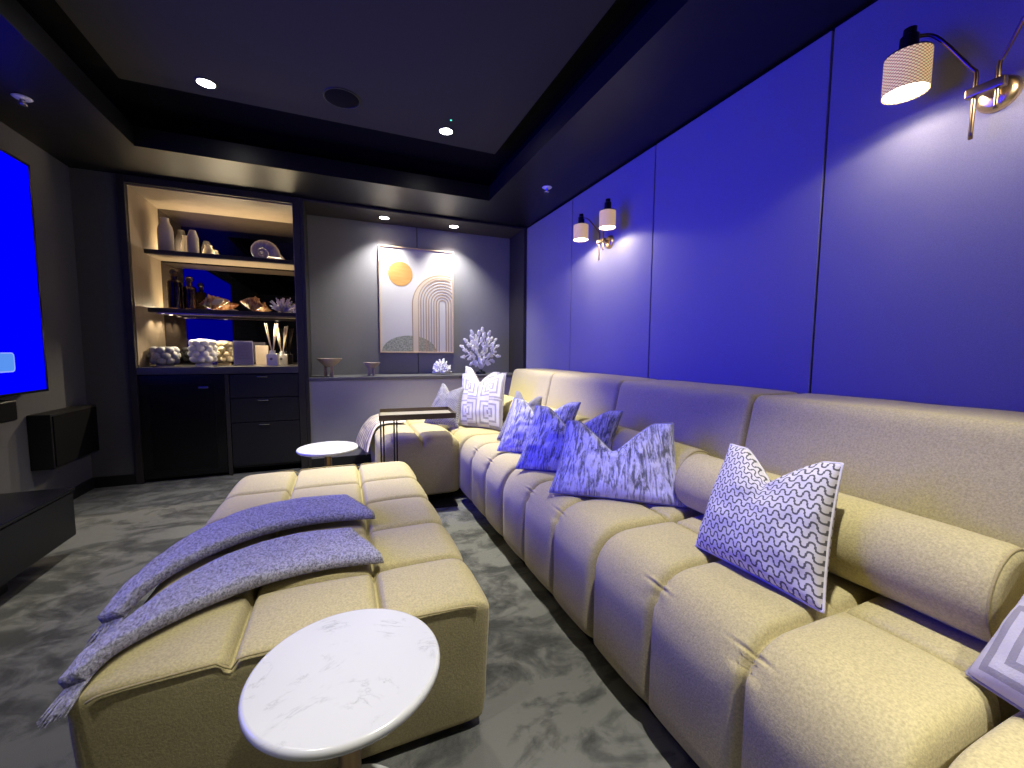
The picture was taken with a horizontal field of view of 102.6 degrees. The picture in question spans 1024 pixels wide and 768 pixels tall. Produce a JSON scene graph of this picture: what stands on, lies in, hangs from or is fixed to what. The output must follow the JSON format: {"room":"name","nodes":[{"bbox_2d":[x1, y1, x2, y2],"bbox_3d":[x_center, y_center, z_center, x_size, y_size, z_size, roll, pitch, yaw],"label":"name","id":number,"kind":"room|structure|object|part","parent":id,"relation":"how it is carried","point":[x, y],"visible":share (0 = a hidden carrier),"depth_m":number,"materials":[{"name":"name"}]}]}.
{"room":"home theater","nodes":[
{"label":"home theater","id":0,"kind":"room"},
{"bbox_2d":[0,121,92,493],"bbox_3d":[-2.176,-0.212,0.386,0.100,2.500,7.010,-2,5,-22],"label":"wall","id":1,"kind":"structure","parent":0,"point":[50,180],"depth_m":2.79,"materials":[{"name":"grey paint"}]},
{"bbox_2d":[0,400,17,423],"bbox_3d":[-2.488,0.225,1.422,0.092,0.120,1.990,-2,5,-22],"label":"soundbar","id":2,"kind":"object","parent":1,"relation":"attached to","point":[8,408],"visible":1,"depth_m":2.28,"materials":[{"name":"black plastic"}]},
{"bbox_2d":[0,148,48,397],"bbox_3d":[-2.484,-0.541,1.384,0.108,1.360,2.415,-2,5,-22],"label":"television","id":3,"kind":"object","parent":1,"relation":"attached to","point":[23,364],"visible":1,"depth_m":2.36,"materials":[{"name":"blue glass"}]},
{"bbox_2d":[26,405,98,470],"bbox_3d":[-3.044,0.348,2.806,0.118,0.350,0.525,-2,5,-22],"label":"wall speaker","id":4,"kind":"object","parent":1,"relation":"attached to","point":[57,438],"visible":1,"depth_m":2.67},
{"bbox_2d":[52,407,98,466],"bbox_3d":[-2.994,0.347,2.827,0.009,0.324,0.495,-2,5,-22],"label":"grille","id":5,"kind":"object","parent":4,"relation":"attached to","point":[75,437],"depth_m":2.78,"materials":[{"name":"black fabric"}]},
{"bbox_2d":[70,478,94,499],"bbox_3d":[-2.036,1.009,0.275,0.014,0.085,6.310,-2,5,-22],"label":"baseboard","id":6,"kind":"structure","parent":1,"relation":"attached to","point":[84,487],"depth_m":3.05,"materials":[{"name":"black wood"}]},
{"bbox_2d":[69,167,511,486],"bbox_3d":[-1.679,-0.459,4.103,3.673,2.400,0.690,-2,5,-22],"label":"wall","id":7,"kind":"structure","parent":0,"point":[342,253],"depth_m":4.03,"materials":[{"name":"grey paint"}]},
{"bbox_2d":[94,454,370,487],"bbox_3d":[-2.298,0.741,3.568,2.033,0.085,0.018,-1,5,-22],"label":"baseboard","id":8,"kind":"structure","parent":7,"relation":"attached to","point":[127,479],"depth_m":3.75,"materials":[{"name":"black wood"}]},
{"bbox_2d":[378,216,389,219],"bbox_3d":[-1.250,-1.625,4.015,0.116,0.005,0.116,-2,5,-22],"label":"recessed light","id":9,"kind":"object","parent":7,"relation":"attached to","point":[379,217],"visible":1,"depth_m":4.00,"materials":[{"name":"white"}]},
{"bbox_2d":[309,372,512,380],"bbox_3d":[-0.930,-0.082,4.274,2.105,0.028,0.406,-2,5,-22],"label":"trim","id":10,"kind":"structure","parent":7,"relation":"attached to","point":[435,375],"depth_m":4.05,"materials":[{"name":"grey laminate"}]},
{"bbox_2d":[317,358,341,376],"bbox_3d":[-1.734,-0.158,3.904,0.224,0.172,0.224,-2,5,-22],"label":"footed bowl","id":11,"kind":"object","parent":10,"relation":"on","point":[327,362],"visible":0.99,"depth_m":3.86,"materials":[{"name":"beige ceramic"}]},
{"bbox_3d":[-1.770,-0.123,3.893,0.029,0.103,0.022,-2,5,-22],"label":"leg","id":12,"kind":"part","parent":11,"relation":"part of","materials":[{"name":"grey wood"}]},
{"bbox_3d":[-1.704,-0.122,3.883,0.029,0.103,0.022,-2,5,-22],"label":"leg","id":13,"kind":"part","parent":11,"relation":"part of","materials":[{"name":"grey wood"}]},
{"bbox_2d":[364,362,379,375],"bbox_3d":[-1.383,-0.147,4.051,0.160,0.130,0.160,-2,5,-22],"label":"footed bowl","id":14,"kind":"object","parent":10,"relation":"on","point":[371,365],"visible":1,"depth_m":4.03,"materials":[{"name":"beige ceramic"}]},
{"bbox_2d":[432,359,451,373],"bbox_3d":[-0.737,-0.191,4.351,0.215,0.162,0.153,-2,5,-22],"label":"coral","id":15,"kind":"object","parent":10,"relation":"on","point":[441,367],"visible":1,"depth_m":4.31},
{"bbox_2d":[459,327,500,373],"bbox_3d":[-0.343,-0.366,4.479,0.462,0.513,0.124,-2,5,-22],"label":"coral","id":16,"kind":"object","parent":10,"relation":"on","point":[474,343],"visible":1,"depth_m":4.47},
{"bbox_2d":[299,198,526,467],"bbox_3d":[-0.930,-0.464,4.261,2.166,2.395,0.432,-2,5,-22],"label":"trim","id":17,"kind":"structure","parent":7,"relation":"attached to","point":[517,236],"depth_m":4.21,"materials":[{"name":"black wood"}]},
{"bbox_2d":[378,244,453,352],"bbox_3d":[-1.008,-0.880,4.369,0.778,1.094,0.046,-2,5,-22],"label":"framed artwork","id":18,"kind":"object","parent":7,"relation":"attached to","point":[416,285],"visible":1,"depth_m":4.35,"materials":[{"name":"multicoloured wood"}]},
{"bbox_2d":[55,0,615,153],"bbox_3d":[-0.346,-1.634,0.751,2.285,0.060,4.400,-2,5,-22],"label":"ceiling","id":19,"kind":"structure","parent":0,"point":[413,67],"depth_m":2.12,"materials":[{"name":"black paint"}]},
{"bbox_2d":[193,76,217,89],"bbox_3d":[-1.773,-1.743,2.379,0.116,0.005,0.116,-2,5,-22],"label":"recessed light","id":20,"kind":"object","parent":19,"relation":"in","point":[204,82],"visible":1,"depth_m":2.37,"materials":[{"name":"white"}]},
{"bbox_2d":[323,87,360,108],"bbox_3d":[-1.040,-1.748,2.511,0.214,0.006,0.214,-2,5,-22],"label":"ceiling speaker","id":21,"kind":"object","parent":19,"relation":"attached to","point":[339,97],"visible":1,"depth_m":2.50},
{"bbox_2d":[438,126,453,135],"bbox_3d":[-0.463,-1.774,2.881,0.116,0.005,0.116,-2,5,-22],"label":"recessed light","id":22,"kind":"object","parent":19,"relation":"in","point":[446,131],"visible":1,"depth_m":2.88,"materials":[{"name":"white"}]},
{"bbox_2d":[0,462,697,767],"bbox_3d":[-0.461,1.033,1.258,3.873,0.100,7.110,-2,5,-22],"label":"floor","id":23,"kind":"structure","parent":0,"point":[552,700],"depth_m":1.47,"materials":[{"name":"grey carpet"}]},
{"bbox_2d":[0,487,75,595],"bbox_3d":[-2.041,0.823,0.919,0.472,0.352,2.550,-2,5,-22],"label":"media console","id":24,"kind":"object","parent":23,"relation":"on","point":[33,524],"visible":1,"depth_m":1.91,"materials":[{"name":"black wood"}]},
{"bbox_3d":[-2.377,0.882,1.746,0.300,0.096,0.060,-2,5,-22],"label":"leg","id":25,"kind":"part","parent":24,"relation":"part of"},
{"bbox_2d":[138,374,228,479],"bbox_3d":[-2.792,0.340,3.624,0.566,0.868,0.562,-2,5,-22],"label":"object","id":26,"kind":"object","parent":23,"relation":"on","point":[184,426],"visible":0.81,"depth_m":3.37,"materials":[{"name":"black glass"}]},
{"bbox_3d":[-2.687,0.351,3.370,0.434,0.710,0.005,-2,5,-22],"label":"glass","id":27,"kind":"part","parent":26,"relation":"part of","materials":[{"name":"black glass"}]},
{"bbox_2d":[115,173,308,483],"bbox_3d":[-2.538,-0.430,3.700,1.231,2.395,0.638,-2,5,-22],"label":"built-in shelving unit","id":28,"kind":"object","parent":23,"relation":"on","point":[229,220],"depth_m":3.64,"materials":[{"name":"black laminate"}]},
{"bbox_3d":[-3.087,-0.416,3.476,0.046,2.395,0.632,-2,5,-22],"label":"panel","id":29,"kind":"part","parent":28,"relation":"part of","materials":[{"name":"wood"}]},
{"bbox_2d":[157,217,174,250],"bbox_3d":[-2.987,-1.278,3.538,0.110,0.296,0.110,-2,5,-22],"label":"vase","id":30,"kind":"object","parent":28,"relation":"on","point":[165,234],"visible":0.76,"depth_m":3.50,"materials":[{"name":"ceramic"}]},
{"bbox_2d":[166,268,182,308],"bbox_3d":[-2.953,-0.830,3.590,0.104,0.355,0.104,-2,5,-22],"label":"decanter","id":31,"kind":"object","parent":28,"relation":"on","point":[174,286],"visible":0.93,"depth_m":3.56,"materials":[{"name":"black glass"}]},
{"bbox_2d":[181,235,187,251],"bbox_3d":[-2.922,-1.233,3.678,0.074,0.184,0.074,-2,5,-22],"label":"vase","id":32,"kind":"object","parent":28,"relation":"on","point":[184,240],"visible":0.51,"depth_m":3.65,"materials":[{"name":"white ceramic"}]},
{"bbox_2d":[183,277,195,308],"bbox_3d":[-2.876,-0.804,3.657,0.084,0.293,0.084,-2,5,-22],"label":"decanter","id":33,"kind":"object","parent":28,"relation":"on","point":[188,291],"visible":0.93,"depth_m":3.63,"materials":[{"name":"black glass"}]},
{"bbox_2d":[187,230,198,252],"bbox_3d":[-2.810,-1.243,3.615,0.084,0.215,0.084,-2,5,-22],"label":"vase","id":34,"kind":"object","parent":28,"relation":"on","point":[192,238],"visible":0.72,"depth_m":3.58,"materials":[{"name":"ceramic"}]},
{"bbox_3d":[-2.535,-1.595,3.607,1.131,0.057,0.632,-2,5,-22],"label":"panel","id":35,"kind":"part","parent":28,"relation":"part of","materials":[{"name":"wood"}]},
{"bbox_2d":[203,245,214,253],"bbox_3d":[-2.768,-1.203,3.745,0.086,0.116,0.086,-2,5,-22],"label":"vase","id":36,"kind":"object","parent":28,"relation":"on","point":[208,249],"visible":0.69,"depth_m":3.71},
{"bbox_2d":[200,294,228,309],"bbox_3d":[-2.684,-0.736,3.707,0.181,0.152,0.164,2,5,15],"label":"conch shell","id":37,"kind":"object","parent":28,"relation":"on","point":[213,302],"visible":0.98,"depth_m":3.66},
{"bbox_2d":[136,364,297,374],"bbox_3d":[-2.538,-0.137,3.706,1.129,0.058,0.592,-2,5,-22],"label":"countertop","id":38,"kind":"structure","parent":28,"relation":"attached to","point":[290,368],"depth_m":3.44,"materials":[{"name":"grey stone"}]},
{"bbox_2d":[147,347,180,366],"bbox_3d":[-2.925,-0.231,3.456,0.208,0.165,0.208,-2,5,-22],"label":"vase","id":39,"kind":"object","parent":38,"relation":"on","point":[158,356],"visible":1,"depth_m":3.39,"materials":[{"name":"grey ceramic"}]},
{"bbox_2d":[188,339,217,365],"bbox_3d":[-2.700,-0.276,3.590,0.216,0.235,0.216,-2,5,-22],"label":"vase","id":40,"kind":"object","parent":38,"relation":"on","point":[202,352],"visible":0.99,"depth_m":3.52,"materials":[{"name":"white ceramic"}]},
{"bbox_2d":[216,341,232,364],"bbox_3d":[-2.659,-0.287,3.791,0.195,0.225,0.195,-2,5,-22],"label":"vase","id":41,"kind":"object","parent":38,"relation":"on","point":[225,348],"visible":0.56,"depth_m":3.73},
{"bbox_2d":[233,341,253,365],"bbox_3d":[-2.428,-0.278,3.708,0.155,0.225,0.060,-2,5,-22],"label":"sign","id":42,"kind":"object","parent":38,"relation":"on","point":[242,350],"visible":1,"depth_m":3.70,"materials":[{"name":"white"}]},
{"bbox_2d":[255,345,268,364],"bbox_3d":[-2.368,-0.273,3.891,0.105,0.185,0.040,-2,5,-22],"label":"gift box","id":43,"kind":"object","parent":38,"relation":"on","point":[261,351],"visible":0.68,"depth_m":3.87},
{"bbox_2d":[264,323,278,365],"bbox_3d":[-2.203,-0.366,3.767,0.120,0.393,0.091,-2,5,-22],"label":"reed diffuser","id":44,"kind":"object","parent":38,"relation":"on","point":[272,359],"visible":1,"depth_m":3.75,"materials":[{"name":"white ceramic"}]},
{"bbox_2d":[266,354,278,365],"bbox_3d":[-2.204,-0.224,3.779,0.090,0.108,0.090,-2,5,-22],"label":"bottle","id":45,"kind":"object","parent":44,"relation":"on","point":[271,359],"depth_m":3.74,"materials":[{"name":"white ceramic"}]},
{"bbox_2d":[276,326,287,364],"bbox_3d":[-2.188,-0.367,3.903,0.120,0.374,0.084,-2,5,-22],"label":"reed diffuser","id":46,"kind":"object","parent":38,"relation":"on","point":[283,359],"visible":0.8,"depth_m":3.89,"materials":[{"name":"white ceramic"}]},
{"bbox_2d":[279,355,287,364],"bbox_3d":[-2.190,-0.230,3.915,0.083,0.099,0.083,-2,5,-22],"label":"bottle","id":47,"kind":"object","parent":46,"relation":"on","point":[283,359],"depth_m":3.88,"materials":[{"name":"white ceramic"}]},
{"bbox_2d":[144,248,293,264],"bbox_3d":[-2.578,-1.125,3.741,1.119,0.036,0.315,-2,5,-22],"label":"shelf","id":48,"kind":"object","parent":28,"relation":"attached to","point":[168,257],"depth_m":3.64,"materials":[{"name":"black wood"}]},
{"bbox_2d":[148,307,295,316],"bbox_3d":[-2.581,-0.647,3.779,1.119,0.036,0.315,-2,5,-22],"label":"shelf","id":49,"kind":"object","parent":28,"relation":"attached to","point":[154,311],"depth_m":3.64,"materials":[{"name":"black wood"}]},
{"bbox_3d":[-2.659,-0.450,3.978,1.131,2.288,0.030,-2,5,-22],"label":"panel","id":50,"kind":"part","parent":28,"relation":"part of","materials":[{"name":"brown metal"}]},
{"bbox_2d":[240,296,262,310],"bbox_3d":[-2.422,-0.743,3.826,0.173,0.151,0.163,5,6,44],"label":"conch shell","id":51,"kind":"object","parent":28,"relation":"on","point":[253,303],"visible":1,"depth_m":3.78,"materials":[{"name":"brown"}]},
{"bbox_3d":[-2.156,0.014,3.586,0.518,0.198,0.024,-2,5,-22],"label":"drawer","id":52,"kind":"part","parent":28,"relation":"part of","materials":[{"name":"black wood"}]},
{"bbox_3d":[-2.158,0.221,3.603,0.518,0.206,0.024,-2,5,-22],"label":"drawer","id":53,"kind":"part","parent":28,"relation":"part of","materials":[{"name":"black wood"}]},
{"bbox_3d":[-2.255,0.326,3.843,0.523,0.870,0.568,-2,5,-22],"label":"drawer cabinet","id":54,"kind":"part","parent":28,"relation":"part of","materials":[{"name":"black wood"}]},
{"bbox_2d":[250,240,280,257],"bbox_3d":[-2.295,-1.244,3.829,0.251,0.190,0.064,-2,5,-22],"label":"shell","id":55,"kind":"object","parent":28,"relation":"on","point":[269,247],"visible":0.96,"depth_m":3.81,"materials":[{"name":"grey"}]},
{"bbox_3d":[-2.160,0.517,3.627,0.518,0.375,0.024,-2,5,-22],"label":"drawer","id":56,"kind":"part","parent":28,"relation":"part of","materials":[{"name":"black wood"}]},
{"bbox_2d":[270,298,295,312],"bbox_3d":[-2.185,-0.752,3.919,0.226,0.143,0.166,-2,5,-22],"label":"coral","id":57,"kind":"object","parent":28,"relation":"on","point":[280,307],"visible":0.94,"depth_m":3.89},
{"bbox_3d":[-1.996,-0.445,3.927,0.054,2.395,0.632,-2,5,-22],"label":"panel","id":58,"kind":"part","parent":28,"relation":"part of","materials":[{"name":"black wood"}]},
{"bbox_2d":[67,461,488,767],"bbox_3d":[-0.752,0.734,1.663,0.891,0.427,1.529,-2,5,-22],"label":"tufted ottoman","id":59,"kind":"object","parent":23,"relation":"on","point":[170,698],"visible":0.56,"depth_m":1.07,"materials":[{"name":"fabric"}]},
{"bbox_2d":[36,494,383,729],"bbox_3d":[-0.775,0.555,1.276,0.692,0.118,0.905,-2,5,-22],"label":"throw","id":60,"kind":"object","parent":59,"relation":"on","point":[242,570],"visible":1,"depth_m":1.19,"materials":[{"name":"fabric"}]},
{"bbox_2d":[296,441,357,467],"bbox_3d":[-1.208,0.635,2.709,0.370,0.450,0.385,-2,5,-22],"label":"side table","id":61,"kind":"object","parent":23,"relation":"on","point":[328,449],"visible":0.63,"depth_m":2.64,"materials":[{"name":"white stone"}]},
{"bbox_3d":[-1.206,0.635,2.702,0.100,0.400,0.100,-2,5,-22],"label":"stem","id":62,"kind":"part","parent":61,"relation":"part of","materials":[{"name":"brown metal"}]},
{"bbox_2d":[238,608,439,767],"bbox_3d":[-0.338,0.791,0.857,0.370,0.450,0.385,-2,5,-22],"label":"side table","id":63,"kind":"object","parent":23,"relation":"on","point":[338,685],"visible":1,"depth_m":0.78,"materials":[{"name":"white stone"}]},
{"bbox_3d":[-0.335,0.790,0.850,0.100,0.400,0.100,-2,5,-22],"label":"stem","id":64,"kind":"part","parent":63,"relation":"part of","materials":[{"name":"brown metal"}]},
{"bbox_2d":[379,406,457,507],"bbox_3d":[-0.670,0.516,2.920,0.515,0.660,0.325,-1,5,-17],"label":"tray table","id":65,"kind":"object","parent":23,"relation":"on","point":[441,500],"visible":0.68,"depth_m":2.86,"materials":[{"name":"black metal"}]},
{"bbox_3d":[-0.859,0.543,2.701,0.010,0.616,0.012,-1,5,-18],"label":"leg","id":66,"kind":"part","parent":65,"relation":"part of","materials":[{"name":"metal"}]},
{"bbox_3d":[-0.842,0.542,2.707,0.010,0.616,0.012,-1,5,-18],"label":"leg","id":67,"kind":"part","parent":65,"relation":"part of","materials":[{"name":"metal"}]},
{"bbox_3d":[-0.784,0.540,2.742,0.010,0.616,0.012,-1,5,-18],"label":"leg","id":68,"kind":"part","parent":65,"relation":"part of","materials":[{"name":"metal"}]},
{"bbox_3d":[-0.767,0.540,2.747,0.010,0.616,0.012,-1,5,-17],"label":"leg","id":69,"kind":"part","parent":65,"relation":"part of","materials":[{"name":"metal"}]},
{"bbox_2d":[379,406,455,420],"bbox_3d":[-0.673,0.207,2.893,0.505,0.038,0.325,-1,5,-17],"label":"tray","id":70,"kind":"object","parent":65,"relation":"on","point":[419,413],"depth_m":2.88,"materials":[{"name":"brown metal"}]},
{"bbox_3d":[-0.663,0.844,2.916,0.471,0.005,0.218,-1,5,-17],"label":"foot plate","id":71,"kind":"part","parent":65,"relation":"part of","materials":[{"name":"metal"}]},
{"bbox_3d":[-0.663,0.842,2.916,0.515,0.012,0.262,-1,5,-17],"label":"foot frame","id":72,"kind":"part","parent":65,"relation":"part of","materials":[{"name":"metal"}]},
{"bbox_2d":[370,368,1023,767],"bbox_3d":[0.284,0.462,2.064,1.628,0.920,4.621,-2,5,-22],"label":"sectional sofa","id":73,"kind":"object","parent":23,"relation":"on","point":[740,672],"visible":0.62,"depth_m":1.10,"materials":[{"name":"fabric"}]},
{"bbox_2d":[355,414,405,454],"bbox_3d":[-1.158,0.425,3.573,0.389,0.290,0.522,-2,5,-22],"label":"striped throw","id":74,"kind":"object","parent":73,"relation":"on","point":[364,437],"visible":0.71,"depth_m":3.44,"materials":[{"name":"white fabric"}]},
{"bbox_3d":[-0.858,0.542,3.449,0.574,0.434,1.208,-2,5,-22],"label":"chaise seat","id":75,"kind":"part","parent":73,"relation":"part of","materials":[{"name":"fabric"}]},
{"bbox_2d":[424,383,463,426],"bbox_3d":[-0.549,0.168,3.417,0.353,0.329,0.189,3,5,33],"label":"square cushion","id":76,"kind":"object","parent":73,"relation":"on","point":[444,398],"visible":0.86,"depth_m":3.38,"materials":[{"name":"fabric"}]},
{"bbox_3d":[-0.247,0.527,3.697,0.813,0.434,1.208,-2,5,-22],"label":"corner seat","id":77,"kind":"part","parent":73,"relation":"part of","materials":[{"name":"fabric"}]},
{"bbox_2d":[458,373,506,429],"bbox_3d":[-0.252,0.124,3.334,0.514,0.434,0.232,3,5,29],"label":"square cushion","id":78,"kind":"object","parent":73,"relation":"on","point":[481,406],"visible":1,"depth_m":3.27,"materials":[{"name":"fabric"}]},
{"bbox_2d":[465,366,499,385],"bbox_3d":[-0.273,0.089,3.511,0.443,0.473,0.194,3,5,30],"label":"square cushion","id":79,"kind":"object","parent":73,"relation":"on","point":[468,370],"visible":0.16,"depth_m":3.51,"materials":[{"name":"fabric"}]},
{"bbox_3d":[0.148,0.606,2.748,0.814,0.433,0.849,-2,5,-22],"label":"seat","id":80,"kind":"part","parent":73,"relation":"part of","materials":[{"name":"fabric"}]},
{"bbox_2d":[503,395,528,420],"bbox_3d":[-0.019,0.212,3.576,0.222,0.209,0.675,-2,5,-22],"label":"bolster cushion","id":81,"kind":"object","parent":73,"relation":"on","point":[508,400],"visible":0.17,"depth_m":3.41,"materials":[{"name":"fabric"}]},
{"bbox_2d":[497,391,541,439],"bbox_3d":[0.064,0.219,2.863,0.306,0.323,0.213,1,5,13],"label":"square cushion","id":82,"kind":"object","parent":73,"relation":"on","point":[538,400],"visible":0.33,"depth_m":2.84,"materials":[{"name":"fabric"}]},
{"bbox_2d":[497,398,580,452],"bbox_3d":[0.156,0.257,2.467,0.481,0.314,0.174,2,5,21],"label":"square cushion","id":83,"kind":"object","parent":73,"relation":"on","point":[516,432],"visible":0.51,"depth_m":2.46,"materials":[{"name":"blue fabric"}]},
{"bbox_3d":[0.256,0.309,3.659,0.450,0.870,0.785,-2,5,-22],"label":"backrest","id":84,"kind":"part","parent":73,"relation":"part of","materials":[{"name":"fabric"}]},
{"bbox_2d":[527,402,589,421],"bbox_3d":[0.280,0.272,2.858,0.222,0.209,0.835,-2,5,-22],"label":"bolster cushion","id":85,"kind":"object","parent":73,"relation":"on","point":[578,417],"visible":0.03,"depth_m":2.49,"materials":[{"name":"fabric"}]},
{"bbox_2d":[515,405,622,471],"bbox_3d":[0.294,0.283,2.114,0.540,0.319,0.188,1,5,13],"label":"square cushion","id":86,"kind":"object","parent":73,"relation":"on","point":[542,451],"visible":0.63,"depth_m":2.09,"materials":[{"name":"blue fabric"}]},
{"bbox_3d":[0.571,0.372,2.904,0.450,0.871,0.849,-2,5,-22],"label":"backrest","id":87,"kind":"part","parent":73,"relation":"part of","materials":[{"name":"fabric"}]},
{"bbox_3d":[0.474,0.672,1.964,0.814,0.433,0.849,-2,5,-22],"label":"seat","id":88,"kind":"part","parent":73,"relation":"part of","materials":[{"name":"fabric"}]},
{"bbox_2d":[548,420,686,507],"bbox_3d":[0.441,0.318,1.739,0.554,0.312,0.183,2,5,17],"label":"lumbar cushion","id":89,"kind":"object","parent":73,"relation":"on","point":[643,469],"visible":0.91,"depth_m":1.69,"materials":[{"name":"blue fabric"}]},
{"bbox_2d":[582,419,710,470],"bbox_3d":[0.610,0.339,2.066,0.222,0.208,0.835,-2,5,-22],"label":"bolster cushion","id":90,"kind":"object","parent":73,"relation":"on","point":[623,435],"visible":0.19,"depth_m":1.84,"materials":[{"name":"fabric"}]},
{"bbox_3d":[0.897,0.438,2.120,0.450,0.871,0.849,-2,5,-22],"label":"backrest","id":91,"kind":"part","parent":73,"relation":"part of","materials":[{"name":"fabric"}]},
{"bbox_2d":[695,444,843,613],"bbox_3d":[0.714,0.360,1.146,0.222,0.330,0.385,-2,5,-22],"label":"square cushion","id":92,"kind":"object","parent":73,"relation":"on","point":[779,531],"visible":1,"depth_m":1.07,"materials":[{"name":"fabric"}]},
{"bbox_3d":[0.800,0.737,1.179,0.813,0.434,0.849,-2,5,-22],"label":"seat","id":93,"kind":"part","parent":73,"relation":"part of","materials":[{"name":"fabric"}]},
{"bbox_2d":[674,454,1023,641],"bbox_3d":[0.887,0.407,1.245,0.222,0.209,0.860,-2,5,-22],"label":"bolster cushion","id":94,"kind":"object","parent":73,"relation":"on","point":[967,581],"visible":0.73,"depth_m":0.93,"materials":[{"name":"fabric"}]},
{"bbox_3d":[1.223,0.503,1.335,0.450,0.871,0.849,-2,5,-22],"label":"backrest","id":95,"kind":"part","parent":73,"relation":"part of","materials":[{"name":"fabric"}]},
{"bbox_3d":[1.127,0.803,0.395,0.814,0.434,0.849,-2,5,-22],"label":"seat","id":96,"kind":"part","parent":73,"relation":"part of","materials":[{"name":"fabric"}]},
{"bbox_2d":[965,594,1023,711],"bbox_3d":[0.991,0.426,0.589,0.262,0.308,0.419,0,5,-9],"label":"square cushion","id":97,"kind":"object","parent":73,"relation":"on","point":[999,668],"visible":1,"depth_m":0.73,"materials":[{"name":"fabric"}]},
{"bbox_2d":[0,0,875,227],"bbox_3d":[-0.444,-1.471,1.056,3.873,0.125,7.110,-2,5,-22],"label":"ceiling","id":98,"kind":"structure","parent":0,"point":[682,58],"depth_m":2.38,"materials":[{"name":"black paint"}]},
{"bbox_2d":[10,93,33,106],"bbox_3d":[-2.582,-1.493,2.164,0.080,0.038,0.080,-2,5,-22],"label":"sprinkler","id":99,"kind":"object","parent":98,"relation":"attached to","point":[23,99],"visible":1,"depth_m":2.16,"materials":[{"name":"white plastic"}]},
{"bbox_2d":[17,0,657,185],"bbox_3d":[-0.347,-1.617,0.767,2.751,0.215,5.427,-2,5,-22],"label":"trim","id":100,"kind":"structure","parent":98,"relation":"attached to","point":[143,105],"depth_m":2.83,"materials":[{"name":"black paint"}]},
{"bbox_2d":[542,185,551,192],"bbox_3d":[0.282,-1.565,3.302,0.080,0.038,0.080,-2,5,-22],"label":"sprinkler","id":101,"kind":"object","parent":98,"relation":"attached to","point":[546,188],"visible":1,"depth_m":3.29,"materials":[{"name":"white plastic"}]},
{"bbox_2d":[526,0,1023,411],"bbox_3d":[1.320,-0.529,1.814,0.120,2.950,7.010,-2,5,-22],"label":"wall","id":102,"kind":"structure","parent":0,"point":[805,231],"depth_m":1.69,"materials":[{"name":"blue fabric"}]},
{"bbox_2d":[573,198,615,260],"bbox_3d":[0.635,-1.101,3.008,0.204,0.368,0.452,-2,5,-22],"label":"wall sconce","id":103,"kind":"object","parent":102,"relation":"attached to","point":[607,216],"visible":1,"depth_m":3.01,"materials":[{"name":"white fabric"}]},
{"bbox_3d":[0.528,-1.159,3.143,0.112,0.110,0.112,-2,5,-22],"label":"lamp shade","id":104,"kind":"part","parent":103,"relation":"part of","materials":[{"name":"white fabric"}]},
{"bbox_2d":[574,238,587,240],"bbox_3d":[0.528,-1.109,3.147,0.104,0.003,0.104,-2,5,-22],"label":"diffuser","id":105,"kind":"object","parent":103,"relation":"attached to","point":[575,239],"depth_m":3.15,"materials":[{"name":"white"}]},
{"bbox_3d":[0.594,-1.094,3.089,0.159,0.340,0.018,4,6,40],"label":"arm","id":106,"kind":"part","parent":103,"relation":"part of","materials":[{"name":"brown metal"}]},
{"bbox_3d":[0.658,-1.133,2.830,0.112,0.110,0.112,-2,5,-22],"label":"lamp shade","id":107,"kind":"part","parent":103,"relation":"part of","materials":[{"name":"white fabric"}]},
{"bbox_2d":[600,226,614,229],"bbox_3d":[0.658,-1.083,2.834,0.104,0.003,0.104,-2,5,-22],"label":"diffuser","id":108,"kind":"object","parent":103,"relation":"attached to","point":[601,227],"depth_m":2.84,"materials":[{"name":"white"}]},
{"bbox_3d":[0.720,-1.054,3.047,0.020,0.100,0.100,-2,5,-22],"label":"wall plate","id":109,"kind":"part","parent":103,"relation":"part of","materials":[{"name":"gold metal"}]},
{"bbox_2d":[881,14,1023,139],"bbox_3d":[1.385,-0.938,1.204,0.206,0.390,0.444,-2,5,-22],"label":"wall sconce","id":110,"kind":"object","parent":102,"relation":"attached to","point":[907,72],"visible":1,"depth_m":1.28,"materials":[{"name":"gold metal"}]},
{"bbox_2d":[883,82,928,102],"bbox_3d":[1.281,-0.951,1.337,0.110,0.003,0.110,-2,5,-22],"label":"diffuser","id":111,"kind":"object","parent":110,"relation":"attached to","point":[897,92],"depth_m":1.33,"materials":[{"name":"white"}]},
{"bbox_3d":[1.282,-1.003,1.333,0.118,0.116,0.118,-2,5,-22],"label":"lamp shade","id":112,"kind":"part","parent":110,"relation":"part of","materials":[{"name":"white fabric"}]},
{"bbox_3d":[1.346,-0.931,1.282,0.152,0.362,0.016,4,6,39],"label":"arm","id":113,"kind":"part","parent":110,"relation":"part of","materials":[{"name":"brown metal"}]},
{"bbox_3d":[1.471,-0.880,1.244,0.020,0.100,0.100,-2,5,-22],"label":"wall plate","id":114,"kind":"part","parent":110,"relation":"part of","materials":[{"name":"gold metal"}]},
{"bbox_3d":[1.412,-0.950,1.120,0.017,0.297,0.152,1,5,6],"label":"arm","id":115,"kind":"part","parent":110,"relation":"part of","materials":[{"name":"brown metal"}]}
]}

